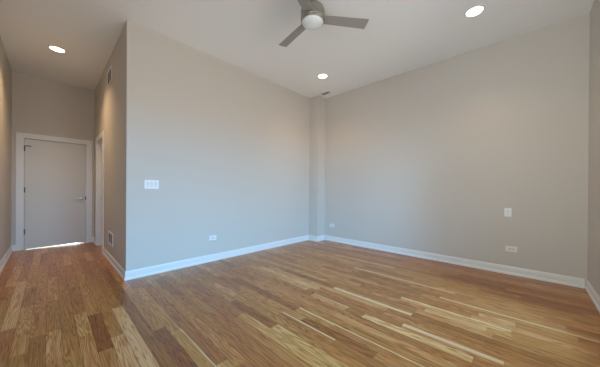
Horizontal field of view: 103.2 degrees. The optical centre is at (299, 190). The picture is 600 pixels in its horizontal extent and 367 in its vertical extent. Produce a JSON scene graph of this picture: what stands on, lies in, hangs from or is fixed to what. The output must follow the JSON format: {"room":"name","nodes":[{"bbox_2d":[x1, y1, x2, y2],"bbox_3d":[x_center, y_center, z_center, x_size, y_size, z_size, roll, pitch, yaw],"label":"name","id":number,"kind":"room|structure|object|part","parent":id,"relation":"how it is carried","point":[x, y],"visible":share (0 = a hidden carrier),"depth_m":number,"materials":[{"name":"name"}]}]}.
{"room":"empty bedroom","nodes":[
{"label":"empty bedroom","id":0,"kind":"room"},
{"bbox_2d":[0,36,11,260],"bbox_3d":[-2.585,-0.499,1.698,7.537,3.216,0.160,1,0,44],"label":"wall","id":1,"kind":"structure","parent":0,"point":[5,69],"depth_m":3.66,"materials":[{"name":"beige paint"}]},
{"bbox_2d":[11,71,94,244],"bbox_3d":[-4.761,-0.521,4.763,0.160,3.216,1.283,1,0,44],"label":"wall","id":2,"kind":"structure","parent":0,"point":[40,106],"depth_m":4.56,"materials":[{"name":"beige paint"}]},
{"bbox_2d":[16,132,91,250],"bbox_3d":[-4.808,0.018,4.705,0.178,2.138,1.037,1,0,44],"label":"trim","id":3,"kind":"structure","parent":2,"relation":"attached to","point":[20,137],"depth_m":4.39,"materials":[{"name":"white wood"}]},
{"bbox_2d":[24,139,85,248],"bbox_3d":[-4.760,0.065,4.660,0.094,2.030,0.846,1,0,44],"label":"door","id":4,"kind":"structure","parent":2,"relation":"in","point":[54,189],"depth_m":4.64,"materials":[{"name":"white wood"}]},
{"bbox_2d":[94,20,141,270],"bbox_3d":[-3.202,-0.509,4.055,3.073,3.216,0.160,1,0,44],"label":"wall","id":5,"kind":"structure","parent":0,"point":[118,107],"depth_m":3.09,"materials":[{"name":"beige paint"}]},
{"bbox_2d":[95,131,103,251],"bbox_3d":[-3.717,0.023,4.530,0.946,2.143,0.178,1,0,44],"label":"trim","id":6,"kind":"structure","parent":5,"relation":"attached to","point":[99,181],"depth_m":4.74,"materials":[{"name":"white wood"}]},
{"bbox_2d":[107,65,111,87],"bbox_3d":[-3.005,-1.794,3.753,0.360,0.235,0.012,1,0,44],"label":"air vent","id":7,"kind":"object","parent":5,"relation":"in","point":[109,74],"visible":1,"depth_m":3.74,"materials":[{"name":"white metal"}]},
{"bbox_2d":[108,231,112,246],"bbox_3d":[-2.912,0.737,3.656,0.380,0.200,0.012,1,0,44],"label":"air vent","id":8,"kind":"object","parent":5,"relation":"in","point":[110,234],"visible":1,"depth_m":3.64,"materials":[{"name":"white metal"}]},
{"bbox_2d":[141,26,309,267],"bbox_3d":[-0.882,-0.495,4.381,0.160,3.216,3.510,1,0,44],"label":"wall","id":9,"kind":"structure","parent":0,"point":[226,145],"depth_m":3.76,"materials":[{"name":"beige paint"}]},
{"bbox_2d":[144,180,158,188],"bbox_3d":[-1.954,-0.081,3.134,0.011,0.117,0.165,1,0,44],"label":"light switch","id":10,"kind":"object","parent":9,"relation":"attached to","point":[148,184],"visible":1,"depth_m":3.13,"materials":[{"name":"white plastic"}]},
{"bbox_2d":[209,235,215,240],"bbox_3d":[-1.375,0.746,3.752,0.008,0.071,0.117,1,0,44],"label":"wall outlet","id":11,"kind":"object","parent":9,"relation":"attached to","point":[213,237],"visible":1,"depth_m":3.75,"materials":[{"name":"white plastic"}]},
{"bbox_2d":[102,235,324,280],"bbox_3d":[-1.434,1.054,4.776,2.035,0.110,3.689,1,0,44],"label":"baseboard","id":12,"kind":"structure","parent":9,"relation":"attached to","point":[142,272],"depth_m":3.64,"materials":[{"name":"white wood"}]},
{"bbox_2d":[0,0,593,98],"bbox_3d":[-0.868,-2.161,3.488,7.537,0.120,5.113,1,0,44],"label":"ceiling","id":13,"kind":"structure","parent":0,"point":[398,37],"depth_m":3.15,"materials":[{"name":"white paint"}]},
{"bbox_2d":[48,45,65,52],"bbox_3d":[-3.634,-2.114,3.560,0.192,0.008,0.192,1,0,44],"label":"recessed light","id":14,"kind":"object","parent":13,"relation":"in","point":[52,47],"visible":1,"depth_m":3.56,"materials":[{"name":"white glass"}]},
{"bbox_2d":[317,73,327,78],"bbox_3d":[0.413,-2.090,4.348,0.192,0.008,0.192,1,0,44],"label":"recessed light","id":15,"kind":"object","parent":13,"relation":"in","point":[321,76],"visible":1,"depth_m":4.35,"materials":[{"name":"white glass"}]},
{"bbox_2d":[279,0,368,46],"bbox_3d":[0.040,-1.921,2.562,1.022,0.342,1.096,1,0,44],"label":"ceiling fan","id":16,"kind":"object","parent":13,"relation":"hanging from","point":[313,17],"visible":1,"depth_m":2.53,"materials":[{"name":"grey metal"}]},
{"bbox_3d":[-0.080,-1.834,2.823,0.120,0.006,0.489,-13,8,-35],"label":"blade","id":17,"kind":"part","parent":16,"relation":"part of","materials":[{"name":"grey wood"}]},
{"bbox_3d":[-0.013,-1.832,2.199,0.120,0.006,0.489,12,5,23],"label":"blade","id":18,"kind":"part","parent":16,"relation":"part of","materials":[{"name":"silver metal"}]},
{"bbox_3d":[0.133,-1.778,2.531,0.222,0.056,0.222,1,0,44],"label":"light globe","id":19,"kind":"part","parent":16,"relation":"part of","materials":[{"name":"white glass"}]},
{"bbox_3d":[0.493,-1.830,2.581,0.489,0.006,0.120,0,-11,-8],"label":"blade","id":20,"kind":"part","parent":16,"relation":"part of","materials":[{"name":"grey wood"}]},
{"bbox_2d":[320,91,331,95],"bbox_3d":[0.552,-2.090,5.110,0.240,0.012,0.130,1,0,44],"label":"ceiling vent","id":21,"kind":"object","parent":13,"relation":"in","point":[326,92],"visible":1,"depth_m":5.11,"materials":[{"name":"white metal"}]},
{"bbox_2d":[465,5,484,17],"bbox_3d":[2.024,-2.075,2.758,0.192,0.008,0.192,1,0,44],"label":"recessed light","id":22,"kind":"object","parent":13,"relation":"in","point":[476,10],"visible":1,"depth_m":2.75,"materials":[{"name":"white glass"}]},
{"bbox_2d":[0,240,599,366],"bbox_3d":[-0.868,1.175,3.476,7.477,0.120,5.113,1,0,44],"label":"floor","id":23,"kind":"structure","parent":0,"point":[308,303],"depth_m":2.18,"materials":[{"name":"brown wood"}]},
{"bbox_2d":[309,95,325,235],"bbox_3d":[0.389,-0.490,5.416,0.256,3.216,0.257,1,0,44],"label":"wall","id":24,"kind":"structure","parent":0,"point":[317,103],"depth_m":5.32,"materials":[{"name":"beige paint"}]},
{"bbox_2d":[325,12,589,285],"bbox_3d":[1.942,-0.477,4.228,4.464,3.216,0.160,1,0,44],"label":"wall","id":25,"kind":"structure","parent":0,"point":[431,158],"depth_m":3.49,"materials":[{"name":"beige paint"}]},
{"bbox_2d":[0,235,599,312],"bbox_3d":[-0.903,1.060,3.510,7.176,0.110,4.792,1,0,44],"label":"baseboard","id":26,"kind":"structure","parent":25,"relation":"attached to","point":[532,274],"depth_m":3.43,"materials":[{"name":"white wood"}]},
{"bbox_2d":[504,208,511,216],"bbox_3d":[2.841,0.298,3.251,0.073,0.117,0.011,1,0,44],"label":"light switch","id":27,"kind":"object","parent":25,"relation":"attached to","point":[507,211],"visible":1,"depth_m":3.25,"materials":[{"name":"white plastic"}]},
{"bbox_2d":[506,246,516,251],"bbox_3d":[2.866,0.793,3.227,0.117,0.071,0.008,1,0,44],"label":"wall outlet","id":28,"kind":"object","parent":25,"relation":"attached to","point":[508,248],"visible":1,"depth_m":3.22,"materials":[{"name":"white plastic"}]},
{"bbox_2d":[587,0,599,296],"bbox_3d":[1.779,-0.469,0.964,0.200,3.216,4.793,1,0,44],"label":"wall","id":29,"kind":"structure","parent":0,"point":[593,260],"depth_m":2.53,"materials":[{"name":"beige paint"}]}
]}

